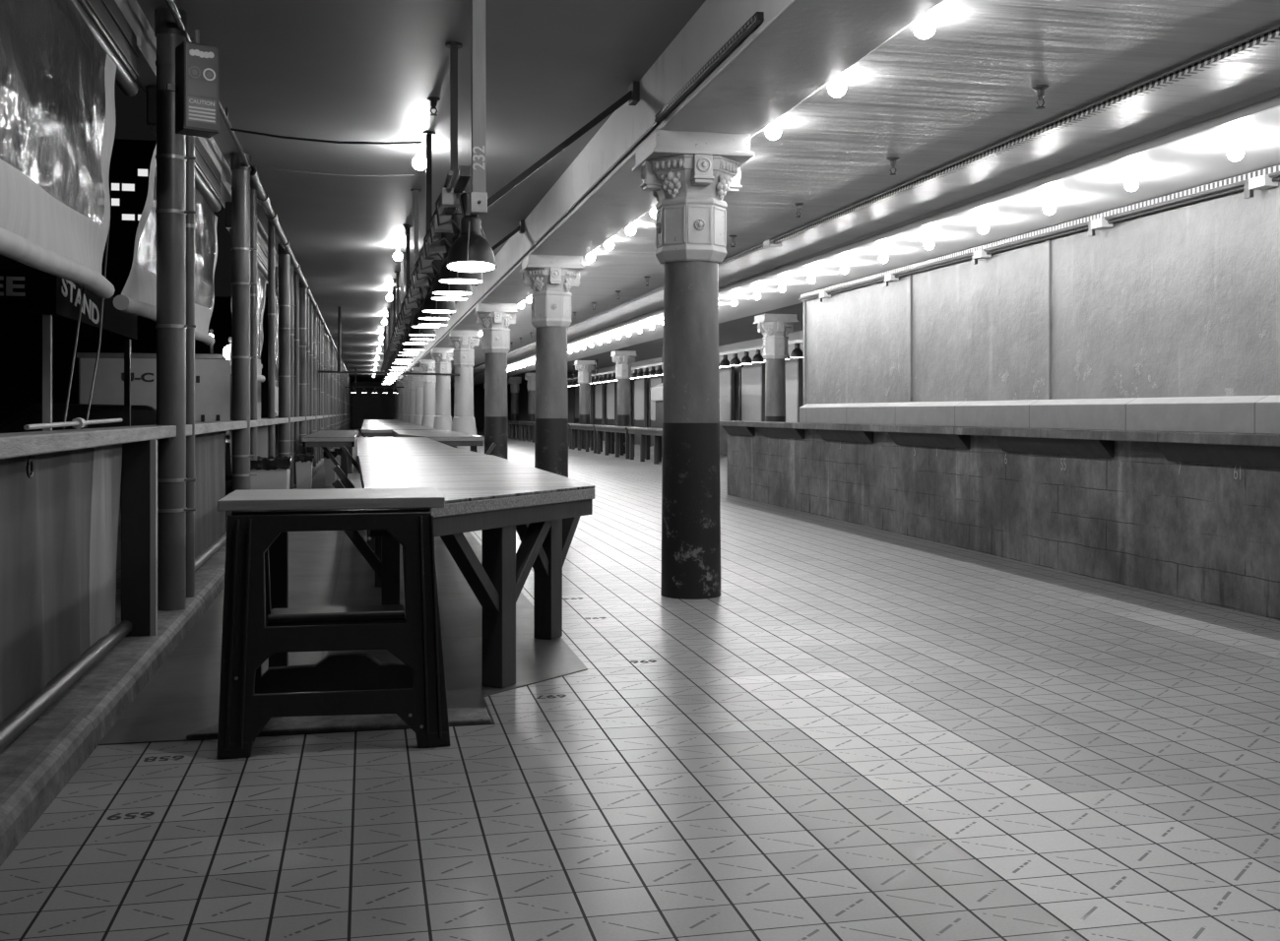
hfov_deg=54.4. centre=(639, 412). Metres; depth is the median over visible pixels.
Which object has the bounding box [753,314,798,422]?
column
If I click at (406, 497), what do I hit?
board
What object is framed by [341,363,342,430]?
downpipe
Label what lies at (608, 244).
bulb
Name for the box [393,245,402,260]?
bulb
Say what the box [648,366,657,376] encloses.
dome lamp
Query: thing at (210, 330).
street lamp
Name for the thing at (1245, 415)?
ledge
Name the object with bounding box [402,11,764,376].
strut
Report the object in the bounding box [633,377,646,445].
display board
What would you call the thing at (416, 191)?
post
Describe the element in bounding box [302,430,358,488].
market table
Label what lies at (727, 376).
display board
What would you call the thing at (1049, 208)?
bulb
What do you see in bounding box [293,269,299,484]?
downpipe
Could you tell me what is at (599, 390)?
display board
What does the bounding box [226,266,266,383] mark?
curtain
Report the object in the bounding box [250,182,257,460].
downpipe
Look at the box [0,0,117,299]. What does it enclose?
curtain
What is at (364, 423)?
market table
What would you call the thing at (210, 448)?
canvas
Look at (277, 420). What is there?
window sill
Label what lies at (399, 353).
dome lamp
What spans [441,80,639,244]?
diagonal brace
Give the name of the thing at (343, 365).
post
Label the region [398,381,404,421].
column
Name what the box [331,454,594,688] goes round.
market table
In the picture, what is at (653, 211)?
bulb
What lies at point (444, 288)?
dome lamp
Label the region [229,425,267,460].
canvas
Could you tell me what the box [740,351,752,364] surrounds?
dome lamp
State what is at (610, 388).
display board
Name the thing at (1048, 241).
trim
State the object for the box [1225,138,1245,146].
socket
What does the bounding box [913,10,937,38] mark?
bulb
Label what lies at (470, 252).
dome lamp
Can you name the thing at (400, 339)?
dome lamp
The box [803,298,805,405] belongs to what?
trim
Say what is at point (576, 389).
display board
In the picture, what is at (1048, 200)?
socket
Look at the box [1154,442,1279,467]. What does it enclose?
corbel
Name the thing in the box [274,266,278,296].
housing
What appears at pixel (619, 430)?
stall table
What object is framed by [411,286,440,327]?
dome lamp
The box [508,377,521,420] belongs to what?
column
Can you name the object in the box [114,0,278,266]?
trim
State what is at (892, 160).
sprinkler head
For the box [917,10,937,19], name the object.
socket
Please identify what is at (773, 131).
bulb
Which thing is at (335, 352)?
post
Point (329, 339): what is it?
downpipe
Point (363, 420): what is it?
market table
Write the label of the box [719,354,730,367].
dome lamp
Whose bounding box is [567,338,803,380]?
rail
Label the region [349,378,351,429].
post
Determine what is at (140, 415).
parked car
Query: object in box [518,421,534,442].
stall table
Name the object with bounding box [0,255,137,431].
stand
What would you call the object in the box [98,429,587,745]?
floor
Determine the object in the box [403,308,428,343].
dome lamp
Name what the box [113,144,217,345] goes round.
curtain
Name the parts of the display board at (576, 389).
panel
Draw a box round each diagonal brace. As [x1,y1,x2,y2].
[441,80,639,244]
[491,220,524,251]
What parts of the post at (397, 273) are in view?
post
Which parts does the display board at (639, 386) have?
panel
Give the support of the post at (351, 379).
on the curb
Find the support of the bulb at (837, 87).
attached to the ceiling at (961, 91)
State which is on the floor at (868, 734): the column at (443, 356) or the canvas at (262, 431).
the column at (443, 356)
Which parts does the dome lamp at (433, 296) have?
lamp shade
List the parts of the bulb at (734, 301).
globe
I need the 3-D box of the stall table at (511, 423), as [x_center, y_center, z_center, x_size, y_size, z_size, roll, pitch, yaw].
[-5.262,0.760,54.132,0.560,0.780,4.200,0,0,-12]
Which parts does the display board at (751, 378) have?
panel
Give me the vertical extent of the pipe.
0.152 m
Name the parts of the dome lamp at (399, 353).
lamp shade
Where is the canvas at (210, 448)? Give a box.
[194,431,226,571]
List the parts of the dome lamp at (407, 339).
lamp shade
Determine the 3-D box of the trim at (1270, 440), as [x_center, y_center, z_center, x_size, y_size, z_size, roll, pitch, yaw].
[3.363,0.152,7.829,0.350,0.065,19.850,0,0,-12]
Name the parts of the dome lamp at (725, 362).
lamp shade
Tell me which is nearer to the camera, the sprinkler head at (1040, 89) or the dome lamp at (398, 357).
the sprinkler head at (1040, 89)
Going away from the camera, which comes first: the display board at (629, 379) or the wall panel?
the wall panel
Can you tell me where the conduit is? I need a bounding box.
[798,164,1279,302]
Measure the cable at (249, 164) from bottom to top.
0.069 m
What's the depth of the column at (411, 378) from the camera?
53.46 m
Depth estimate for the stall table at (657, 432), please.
29.00 m
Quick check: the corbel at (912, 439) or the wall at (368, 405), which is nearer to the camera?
the corbel at (912, 439)
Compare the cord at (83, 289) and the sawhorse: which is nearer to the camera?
the sawhorse
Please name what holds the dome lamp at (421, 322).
hanging from the rail at (448, 199)
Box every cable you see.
[230,128,421,144]
[249,164,414,176]
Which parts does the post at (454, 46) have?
post, ceiling plate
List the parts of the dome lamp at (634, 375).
lamp shade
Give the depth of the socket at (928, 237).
11.94 m
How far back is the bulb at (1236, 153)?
7.72 m
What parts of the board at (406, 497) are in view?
leg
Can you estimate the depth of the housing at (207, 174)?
8.93 m
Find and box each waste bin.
[250,455,292,489]
[294,452,314,489]
[322,450,337,486]
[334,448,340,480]
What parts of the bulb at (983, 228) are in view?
globe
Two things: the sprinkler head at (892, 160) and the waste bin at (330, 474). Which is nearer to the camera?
the sprinkler head at (892, 160)
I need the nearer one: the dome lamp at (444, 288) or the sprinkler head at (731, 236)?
the dome lamp at (444, 288)
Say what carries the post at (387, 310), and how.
hanging from the ceiling at (329, 70)
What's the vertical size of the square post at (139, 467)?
0.920 m
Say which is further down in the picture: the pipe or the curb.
the curb
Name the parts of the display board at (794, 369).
panel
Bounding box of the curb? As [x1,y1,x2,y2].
[0,428,353,866]
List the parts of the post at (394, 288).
post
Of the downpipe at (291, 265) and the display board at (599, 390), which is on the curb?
the downpipe at (291, 265)
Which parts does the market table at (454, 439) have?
leg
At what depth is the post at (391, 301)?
23.72 m
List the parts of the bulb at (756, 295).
globe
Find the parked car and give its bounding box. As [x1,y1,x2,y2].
[0,403,231,495]
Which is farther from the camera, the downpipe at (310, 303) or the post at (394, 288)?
the downpipe at (310, 303)
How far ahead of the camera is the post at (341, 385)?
48.88 m
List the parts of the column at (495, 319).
egg moulding, panel frame, panel frame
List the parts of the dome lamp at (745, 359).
lamp shade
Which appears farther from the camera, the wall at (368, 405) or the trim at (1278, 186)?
the wall at (368, 405)
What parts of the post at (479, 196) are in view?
plate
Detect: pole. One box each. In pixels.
[23,417,123,430]
[186,37,195,597]
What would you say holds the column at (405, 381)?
on the floor at (868, 734)
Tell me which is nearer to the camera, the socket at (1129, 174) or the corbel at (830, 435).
the socket at (1129, 174)
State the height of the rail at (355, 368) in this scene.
0.950 m
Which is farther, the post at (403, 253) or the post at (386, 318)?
the post at (386, 318)
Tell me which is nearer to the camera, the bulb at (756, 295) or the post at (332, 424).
the bulb at (756, 295)
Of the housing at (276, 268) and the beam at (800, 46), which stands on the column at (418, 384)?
the beam at (800, 46)
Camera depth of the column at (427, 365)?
40.19 m
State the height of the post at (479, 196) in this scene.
1.160 m
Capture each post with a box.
[121,439,157,637]
[154,5,195,610]
[230,152,256,512]
[277,243,295,489]
[299,279,310,454]
[313,302,319,466]
[320,318,325,458]
[326,330,329,449]
[329,339,335,447]
[333,348,338,430]
[337,373,340,430]
[339,361,342,430]
[342,365,344,430]
[343,365,346,430]
[345,373,347,430]
[346,374,348,430]
[347,376,349,430]
[348,376,350,430]
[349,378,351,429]
[350,379,351,428]
[351,381,352,428]
[384,324,385,354]
[385,318,387,363]
[386,310,389,352]
[389,300,392,353]
[390,287,396,330]
[394,271,400,319]
[400,252,405,315]
[403,225,412,294]
[410,189,421,273]
[422,130,435,232]
[445,41,462,215]
[470,0,487,214]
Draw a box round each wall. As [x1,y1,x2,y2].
[352,382,484,429]
[507,330,803,410]
[727,427,1279,620]
[805,185,1277,404]
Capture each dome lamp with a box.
[389,370,403,373]
[390,346,406,367]
[391,366,407,369]
[393,338,411,362]
[394,334,413,360]
[394,362,411,364]
[397,328,417,355]
[398,323,419,353]
[402,316,425,344]
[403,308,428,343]
[403,344,425,350]
[408,298,435,335]
[409,335,435,340]
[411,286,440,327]
[417,272,449,319]
[417,286,447,325]
[421,259,456,313]
[430,253,468,300]
[431,232,472,295]
[438,213,483,283]
[446,192,496,272]
[597,374,604,383]
[601,374,609,382]
[631,369,639,378]
[637,368,643,377]
[642,367,651,377]
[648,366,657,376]
[655,365,662,375]
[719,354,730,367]
[729,352,741,365]
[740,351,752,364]
[752,349,764,362]
[790,343,803,357]
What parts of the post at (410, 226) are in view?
post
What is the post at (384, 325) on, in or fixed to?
hanging from the ceiling at (329, 70)
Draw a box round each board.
[217,487,445,667]
[574,385,579,424]
[589,384,592,424]
[593,383,604,441]
[605,381,617,442]
[629,379,631,426]
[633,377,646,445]
[648,375,662,447]
[718,365,734,454]
[739,358,765,421]
[785,357,802,422]
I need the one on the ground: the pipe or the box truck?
the box truck
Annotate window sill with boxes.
[0,425,176,459]
[150,420,247,436]
[250,417,288,427]
[290,416,305,422]
[306,416,315,420]
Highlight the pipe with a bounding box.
[165,0,348,376]
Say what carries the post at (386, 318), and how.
hanging from the ceiling at (329, 70)
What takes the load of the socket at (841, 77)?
attached to the bulb at (837, 87)
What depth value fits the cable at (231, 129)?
9.07 m
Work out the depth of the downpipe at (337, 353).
42.55 m
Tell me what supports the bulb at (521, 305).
attached to the ceiling at (961, 91)
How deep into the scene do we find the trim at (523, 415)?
58.86 m
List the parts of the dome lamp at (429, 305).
lamp shade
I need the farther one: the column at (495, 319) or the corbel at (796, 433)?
the column at (495, 319)
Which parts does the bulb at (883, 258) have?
globe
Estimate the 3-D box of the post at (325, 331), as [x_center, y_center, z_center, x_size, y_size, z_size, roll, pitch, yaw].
[-7.910,-0.540,31.332,0.082,3.180,0.080,0,0,-12]
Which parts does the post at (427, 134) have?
ceiling plate, post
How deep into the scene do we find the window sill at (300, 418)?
17.98 m
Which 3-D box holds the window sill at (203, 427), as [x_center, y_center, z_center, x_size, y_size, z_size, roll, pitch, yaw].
[-2.957,0.099,8.483,0.205,0.062,3.740,0,0,-12]
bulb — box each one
[382,315,386,324]
[385,289,392,301]
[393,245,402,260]
[412,143,426,170]
[517,302,524,309]
[586,252,595,261]
[604,239,614,250]
[625,223,636,235]
[649,206,656,218]
[730,297,738,306]
[753,290,761,299]
[765,120,782,139]
[777,281,785,292]
[807,272,815,283]
[828,73,847,97]
[839,262,849,273]
[878,250,888,262]
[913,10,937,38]
[923,236,935,250]
[976,218,989,234]
[1042,197,1056,214]
[1123,172,1139,191]
[1225,138,1245,161]
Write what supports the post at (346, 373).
on the curb
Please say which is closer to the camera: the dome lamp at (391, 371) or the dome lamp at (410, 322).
the dome lamp at (410, 322)
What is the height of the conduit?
0.180 m
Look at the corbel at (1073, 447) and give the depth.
8.95 m
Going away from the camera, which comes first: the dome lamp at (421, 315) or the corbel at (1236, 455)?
the corbel at (1236, 455)
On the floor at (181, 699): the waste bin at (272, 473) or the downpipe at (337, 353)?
the waste bin at (272, 473)
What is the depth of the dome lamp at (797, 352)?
23.30 m
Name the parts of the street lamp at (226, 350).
lamp globe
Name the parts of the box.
mounting arm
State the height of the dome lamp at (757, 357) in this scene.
0.276 m
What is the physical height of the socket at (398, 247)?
0.090 m
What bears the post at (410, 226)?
hanging from the ceiling at (329, 70)
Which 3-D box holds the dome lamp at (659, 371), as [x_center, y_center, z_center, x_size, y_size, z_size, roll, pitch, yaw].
[0.547,-1.172,34.317,0.258,0.276,0.258,0,0,-12]
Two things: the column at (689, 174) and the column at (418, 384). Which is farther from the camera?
the column at (418, 384)
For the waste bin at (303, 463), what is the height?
0.614 m
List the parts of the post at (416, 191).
post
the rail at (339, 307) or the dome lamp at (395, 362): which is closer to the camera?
the dome lamp at (395, 362)
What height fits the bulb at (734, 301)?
0.127 m
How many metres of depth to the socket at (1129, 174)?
8.78 m
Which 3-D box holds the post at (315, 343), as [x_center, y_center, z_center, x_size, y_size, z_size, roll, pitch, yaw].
[-6.370,-0.547,24.291,0.190,3.205,0.172,0,0,41]
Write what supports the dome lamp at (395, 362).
hanging from the rail at (448, 199)
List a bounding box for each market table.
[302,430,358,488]
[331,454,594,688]
[332,437,485,550]
[357,425,436,437]
[358,422,418,437]
[360,420,405,437]
[361,419,397,425]
[392,429,496,454]
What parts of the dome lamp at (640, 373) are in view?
lamp shade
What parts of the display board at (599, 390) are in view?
panel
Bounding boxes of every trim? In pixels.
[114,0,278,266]
[186,707,491,739]
[507,407,739,431]
[719,421,1279,447]
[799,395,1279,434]
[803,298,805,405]
[908,270,911,402]
[1045,234,1051,399]
[1277,175,1279,395]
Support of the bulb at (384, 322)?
hanging from the ceiling at (329, 70)
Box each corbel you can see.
[722,426,755,436]
[758,427,804,439]
[815,429,873,443]
[887,432,970,448]
[992,436,1114,457]
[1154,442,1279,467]
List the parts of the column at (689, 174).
panel frame, egg moulding, panel frame, panel frame, panel frame, panel frame, egg moulding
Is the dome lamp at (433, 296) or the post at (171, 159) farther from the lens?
the dome lamp at (433, 296)
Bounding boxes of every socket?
[393,245,402,252]
[412,143,426,156]
[769,120,782,125]
[832,73,847,80]
[878,250,888,254]
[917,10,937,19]
[923,236,935,240]
[976,218,989,223]
[1042,197,1056,203]
[1123,172,1139,178]
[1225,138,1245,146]
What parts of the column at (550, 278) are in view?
egg moulding, panel frame, panel frame, panel frame, egg moulding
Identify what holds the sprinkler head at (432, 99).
attached to the ceiling at (329, 70)
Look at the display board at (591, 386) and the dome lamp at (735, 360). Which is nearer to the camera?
the dome lamp at (735, 360)
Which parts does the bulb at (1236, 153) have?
globe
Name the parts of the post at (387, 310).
post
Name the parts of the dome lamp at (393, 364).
lamp shade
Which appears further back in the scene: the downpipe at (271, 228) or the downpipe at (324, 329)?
the downpipe at (324, 329)
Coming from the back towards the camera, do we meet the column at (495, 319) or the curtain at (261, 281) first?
the column at (495, 319)
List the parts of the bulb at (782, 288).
globe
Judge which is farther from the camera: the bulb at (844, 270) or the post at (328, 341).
the post at (328, 341)
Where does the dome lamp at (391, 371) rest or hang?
hanging from the rail at (448, 199)
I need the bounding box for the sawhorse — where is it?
[216,508,449,759]
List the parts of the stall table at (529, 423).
leg, leg, leg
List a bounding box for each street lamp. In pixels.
[208,328,213,354]
[223,336,231,420]
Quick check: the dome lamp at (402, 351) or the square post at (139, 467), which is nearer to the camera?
the square post at (139, 467)
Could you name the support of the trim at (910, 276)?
attached to the wall at (1180, 300)
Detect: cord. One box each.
[62,286,84,429]
[84,223,110,428]
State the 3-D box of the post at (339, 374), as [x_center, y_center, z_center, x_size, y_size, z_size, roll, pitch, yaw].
[-10.878,-0.547,44.801,0.190,3.205,0.172,0,0,41]
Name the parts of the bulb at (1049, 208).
globe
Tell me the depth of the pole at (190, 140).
7.07 m
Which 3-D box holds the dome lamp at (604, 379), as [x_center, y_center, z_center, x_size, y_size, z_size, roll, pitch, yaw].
[-1.170,-1.172,42.131,0.258,0.276,0.258,0,0,-12]
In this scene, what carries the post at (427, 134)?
hanging from the ceiling at (329, 70)
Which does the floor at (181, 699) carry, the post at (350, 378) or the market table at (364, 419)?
the market table at (364, 419)
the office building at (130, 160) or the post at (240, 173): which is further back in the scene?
the office building at (130, 160)
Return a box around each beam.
[390,0,943,388]
[450,87,1279,383]
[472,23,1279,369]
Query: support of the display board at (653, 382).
on the floor at (868, 734)
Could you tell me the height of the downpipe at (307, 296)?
3.180 m
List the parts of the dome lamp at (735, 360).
lamp shade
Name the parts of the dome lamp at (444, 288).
lamp shade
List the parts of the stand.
tent leg, tent leg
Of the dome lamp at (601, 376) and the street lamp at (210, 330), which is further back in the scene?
the dome lamp at (601, 376)
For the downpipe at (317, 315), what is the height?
3.180 m
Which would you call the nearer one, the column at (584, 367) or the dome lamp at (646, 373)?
the dome lamp at (646, 373)
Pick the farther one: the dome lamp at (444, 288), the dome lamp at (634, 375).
the dome lamp at (634, 375)
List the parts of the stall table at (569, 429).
leg, leg, leg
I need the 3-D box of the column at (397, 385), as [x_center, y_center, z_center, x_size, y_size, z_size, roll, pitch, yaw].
[-14.145,-0.278,73.681,0.662,2.855,0.662,0,0,-12]
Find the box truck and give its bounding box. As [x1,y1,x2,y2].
[75,352,262,439]
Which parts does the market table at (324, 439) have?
leg, leg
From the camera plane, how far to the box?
5.97 m
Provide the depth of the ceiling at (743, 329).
31.41 m
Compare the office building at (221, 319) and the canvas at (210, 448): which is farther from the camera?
the office building at (221, 319)
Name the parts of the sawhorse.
frame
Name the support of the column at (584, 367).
on the floor at (868, 734)
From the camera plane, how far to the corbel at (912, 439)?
10.94 m
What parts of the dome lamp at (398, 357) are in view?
lamp shade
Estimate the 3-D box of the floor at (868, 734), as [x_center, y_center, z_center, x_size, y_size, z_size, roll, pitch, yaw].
[-5.039,1.210,43.431,10.800,0.121,93.000,0,0,-12]
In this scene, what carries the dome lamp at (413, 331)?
hanging from the rail at (448, 199)
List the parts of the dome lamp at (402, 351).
lamp shade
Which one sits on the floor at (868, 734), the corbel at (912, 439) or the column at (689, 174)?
the column at (689, 174)
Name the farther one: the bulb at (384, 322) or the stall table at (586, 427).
the stall table at (586, 427)
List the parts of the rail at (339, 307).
drop rod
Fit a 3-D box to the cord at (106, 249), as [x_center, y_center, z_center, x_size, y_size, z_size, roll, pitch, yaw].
[-2.456,-0.417,5.655,0.018,0.969,0.607,0,0,-14]
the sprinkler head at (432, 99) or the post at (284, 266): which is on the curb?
the post at (284, 266)
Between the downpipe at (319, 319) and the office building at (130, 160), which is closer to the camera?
the downpipe at (319, 319)
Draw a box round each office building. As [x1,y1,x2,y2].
[108,138,156,220]
[114,294,278,428]
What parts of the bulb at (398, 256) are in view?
globe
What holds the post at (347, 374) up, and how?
on the curb
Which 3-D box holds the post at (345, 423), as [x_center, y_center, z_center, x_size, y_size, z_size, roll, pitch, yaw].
[-13.582,-0.547,57.108,0.190,3.205,0.172,0,0,41]
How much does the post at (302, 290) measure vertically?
3.205 m
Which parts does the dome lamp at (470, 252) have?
lamp shade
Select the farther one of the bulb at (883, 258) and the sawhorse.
the bulb at (883, 258)
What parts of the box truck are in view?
roof trim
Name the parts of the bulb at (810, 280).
globe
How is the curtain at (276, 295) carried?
hanging from the housing at (276, 268)
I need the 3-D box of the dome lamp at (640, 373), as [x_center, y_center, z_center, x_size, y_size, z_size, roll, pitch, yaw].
[0.032,-1.172,36.661,0.258,0.276,0.258,0,0,-12]
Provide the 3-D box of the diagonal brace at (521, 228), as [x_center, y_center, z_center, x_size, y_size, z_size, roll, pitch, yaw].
[-1.922,-1.607,13.860,1.275,1.075,0.140,0,0,-12]
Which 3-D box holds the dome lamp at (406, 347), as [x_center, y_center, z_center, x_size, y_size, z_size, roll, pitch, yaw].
[-2.689,-0.933,14.826,0.258,0.384,0.263,0,0,-12]
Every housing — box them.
[70,0,139,96]
[146,85,222,211]
[224,201,267,282]
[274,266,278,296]
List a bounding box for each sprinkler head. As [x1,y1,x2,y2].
[402,224,410,235]
[427,96,440,116]
[728,235,737,247]
[793,202,803,217]
[886,156,899,175]
[1031,84,1049,109]
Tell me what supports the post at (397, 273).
hanging from the ceiling at (329, 70)
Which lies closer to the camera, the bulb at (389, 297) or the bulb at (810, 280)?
the bulb at (810, 280)
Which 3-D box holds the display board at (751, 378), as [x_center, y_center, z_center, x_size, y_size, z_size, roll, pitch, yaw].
[2.783,-0.075,30.969,0.090,2.450,1.880,0,0,-12]
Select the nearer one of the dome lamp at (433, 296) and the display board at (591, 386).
the dome lamp at (433, 296)
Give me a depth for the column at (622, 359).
34.54 m
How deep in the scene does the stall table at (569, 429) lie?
39.33 m
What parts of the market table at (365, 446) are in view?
leg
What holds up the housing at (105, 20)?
attached to the trim at (131, 10)
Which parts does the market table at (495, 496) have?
leg, leg, leg, leg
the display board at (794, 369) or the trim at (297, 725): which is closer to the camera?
the trim at (297, 725)
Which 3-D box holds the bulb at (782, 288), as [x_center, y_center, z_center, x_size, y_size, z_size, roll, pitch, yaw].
[1.849,-1.626,16.184,0.110,0.127,0.110,0,0,-12]
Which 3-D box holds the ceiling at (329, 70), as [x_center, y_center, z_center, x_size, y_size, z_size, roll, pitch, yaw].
[-9.166,-2.210,42.524,3.250,0.120,93.000,0,0,-12]
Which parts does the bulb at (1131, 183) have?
globe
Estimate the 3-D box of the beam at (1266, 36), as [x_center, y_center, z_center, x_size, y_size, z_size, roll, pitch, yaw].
[-2.768,-1.745,31.746,0.140,0.070,56.800,0,0,-12]
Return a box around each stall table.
[507,420,526,440]
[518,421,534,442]
[568,423,583,448]
[569,424,611,453]
[594,425,645,459]
[627,427,662,464]
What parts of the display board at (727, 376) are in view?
panel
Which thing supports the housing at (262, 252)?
attached to the trim at (131, 10)
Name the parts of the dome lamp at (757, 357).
lamp shade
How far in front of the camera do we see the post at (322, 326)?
28.35 m
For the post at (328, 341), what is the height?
3.205 m
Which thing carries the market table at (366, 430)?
on the floor at (181, 699)
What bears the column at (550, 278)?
on the floor at (868, 734)
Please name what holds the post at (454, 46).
hanging from the ceiling at (329, 70)
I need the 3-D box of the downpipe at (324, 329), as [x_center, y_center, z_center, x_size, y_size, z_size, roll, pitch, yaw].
[-7.631,-0.540,30.063,0.082,3.180,0.080,0,0,-12]
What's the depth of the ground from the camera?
13.34 m
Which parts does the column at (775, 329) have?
egg moulding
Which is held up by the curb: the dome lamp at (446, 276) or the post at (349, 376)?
the post at (349, 376)
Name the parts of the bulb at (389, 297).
globe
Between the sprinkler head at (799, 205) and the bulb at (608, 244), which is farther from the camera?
the bulb at (608, 244)
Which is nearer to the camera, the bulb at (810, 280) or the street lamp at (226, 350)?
the bulb at (810, 280)
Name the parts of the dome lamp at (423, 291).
lamp shade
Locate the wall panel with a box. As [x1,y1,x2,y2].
[0,444,132,753]
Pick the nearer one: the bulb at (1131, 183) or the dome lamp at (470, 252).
the dome lamp at (470, 252)
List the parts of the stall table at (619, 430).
leg, leg, leg, leg, leg, leg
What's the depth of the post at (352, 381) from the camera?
84.75 m
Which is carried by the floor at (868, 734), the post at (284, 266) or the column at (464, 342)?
the column at (464, 342)
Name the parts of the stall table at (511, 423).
leg, leg, leg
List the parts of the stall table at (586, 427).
leg, leg, leg, leg, leg, leg, leg, leg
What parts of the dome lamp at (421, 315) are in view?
lamp shade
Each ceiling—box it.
[136,0,705,382]
[435,0,1279,387]
[473,302,803,386]
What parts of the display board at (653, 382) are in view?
panel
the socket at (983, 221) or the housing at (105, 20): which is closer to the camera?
the housing at (105, 20)
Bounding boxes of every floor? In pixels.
[0,428,1279,940]
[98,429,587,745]
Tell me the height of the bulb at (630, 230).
0.108 m
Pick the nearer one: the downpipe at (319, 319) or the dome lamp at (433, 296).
the dome lamp at (433, 296)
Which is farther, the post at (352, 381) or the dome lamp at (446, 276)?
the post at (352, 381)
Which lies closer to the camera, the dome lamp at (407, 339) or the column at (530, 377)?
the dome lamp at (407, 339)
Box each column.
[392,385,397,419]
[395,384,400,420]
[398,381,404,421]
[401,377,409,422]
[406,375,415,423]
[411,367,423,425]
[419,359,436,428]
[430,347,454,431]
[448,329,480,452]
[474,302,517,459]
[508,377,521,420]
[519,254,584,477]
[524,373,535,439]
[574,360,595,447]
[610,350,637,453]
[632,129,754,599]
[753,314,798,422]
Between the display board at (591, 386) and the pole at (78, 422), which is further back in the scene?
the display board at (591, 386)
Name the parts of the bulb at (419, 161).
globe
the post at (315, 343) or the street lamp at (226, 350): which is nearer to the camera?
the street lamp at (226, 350)
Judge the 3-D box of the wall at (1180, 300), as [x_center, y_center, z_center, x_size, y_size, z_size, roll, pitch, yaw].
[4.657,-0.870,8.139,0.350,1.640,19.900,0,0,-12]
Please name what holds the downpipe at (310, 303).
on the curb
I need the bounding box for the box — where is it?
[166,29,218,137]
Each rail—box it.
[318,306,459,376]
[346,368,404,387]
[380,165,470,372]
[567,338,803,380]
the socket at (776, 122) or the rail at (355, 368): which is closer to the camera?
the socket at (776, 122)
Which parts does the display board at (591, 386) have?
panel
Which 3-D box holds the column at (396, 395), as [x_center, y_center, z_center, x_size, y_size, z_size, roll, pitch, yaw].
[-15.647,-0.278,80.518,0.646,2.855,0.646,0,0,-12]
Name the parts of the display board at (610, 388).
panel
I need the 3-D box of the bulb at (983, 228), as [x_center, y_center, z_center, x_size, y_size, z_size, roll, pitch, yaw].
[3.008,-1.626,10.910,0.110,0.127,0.110,0,0,-12]
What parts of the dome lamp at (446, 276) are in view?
lamp shade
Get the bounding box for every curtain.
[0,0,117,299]
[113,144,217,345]
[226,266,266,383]
[274,291,278,417]
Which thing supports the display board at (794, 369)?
on the floor at (868, 734)
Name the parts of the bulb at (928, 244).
globe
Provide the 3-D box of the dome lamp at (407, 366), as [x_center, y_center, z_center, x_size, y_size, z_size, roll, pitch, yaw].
[-4.080,-0.933,21.155,0.258,0.384,0.263,0,0,-12]
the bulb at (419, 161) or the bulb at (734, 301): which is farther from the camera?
the bulb at (734, 301)
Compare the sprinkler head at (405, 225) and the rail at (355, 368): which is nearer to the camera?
the sprinkler head at (405, 225)
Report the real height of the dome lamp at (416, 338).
0.384 m
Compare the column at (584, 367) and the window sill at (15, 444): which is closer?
the window sill at (15, 444)
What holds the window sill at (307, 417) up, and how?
attached to the post at (315, 343)
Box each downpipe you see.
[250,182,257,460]
[267,219,275,457]
[290,261,294,489]
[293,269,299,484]
[306,293,310,453]
[309,299,313,469]
[317,315,319,463]
[319,319,320,460]
[323,328,325,430]
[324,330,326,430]
[328,338,330,450]
[336,353,337,430]
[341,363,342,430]
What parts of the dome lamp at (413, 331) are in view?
lamp shade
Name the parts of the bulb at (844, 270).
globe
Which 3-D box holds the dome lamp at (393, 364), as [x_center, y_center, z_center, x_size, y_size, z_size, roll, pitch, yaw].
[-3.955,-0.933,20.445,0.258,0.384,0.263,0,0,-12]
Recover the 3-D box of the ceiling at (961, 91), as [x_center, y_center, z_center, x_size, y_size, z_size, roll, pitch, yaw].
[-5.796,-2.025,43.264,2.750,0.490,93.000,0,0,-12]
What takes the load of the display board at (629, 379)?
on the floor at (868, 734)
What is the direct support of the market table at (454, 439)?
on the floor at (181, 699)
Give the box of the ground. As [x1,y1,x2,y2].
[116,428,277,572]
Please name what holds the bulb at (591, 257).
attached to the ceiling at (961, 91)
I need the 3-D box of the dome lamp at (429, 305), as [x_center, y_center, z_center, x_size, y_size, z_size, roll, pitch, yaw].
[-1.482,-0.933,9.194,0.258,0.384,0.263,0,0,-12]
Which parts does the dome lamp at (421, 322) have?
lamp shade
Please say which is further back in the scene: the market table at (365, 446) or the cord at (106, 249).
the market table at (365, 446)
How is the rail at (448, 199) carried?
hanging from the post at (394, 288)
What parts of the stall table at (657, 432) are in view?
leg, leg, leg, leg, leg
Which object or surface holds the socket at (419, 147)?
attached to the bulb at (419, 161)
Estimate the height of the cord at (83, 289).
0.670 m
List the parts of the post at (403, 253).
post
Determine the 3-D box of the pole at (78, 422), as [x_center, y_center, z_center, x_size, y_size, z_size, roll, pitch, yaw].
[-2.248,0.043,5.009,0.044,0.044,1.650,0,0,-12]
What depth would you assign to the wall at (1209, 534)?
9.02 m

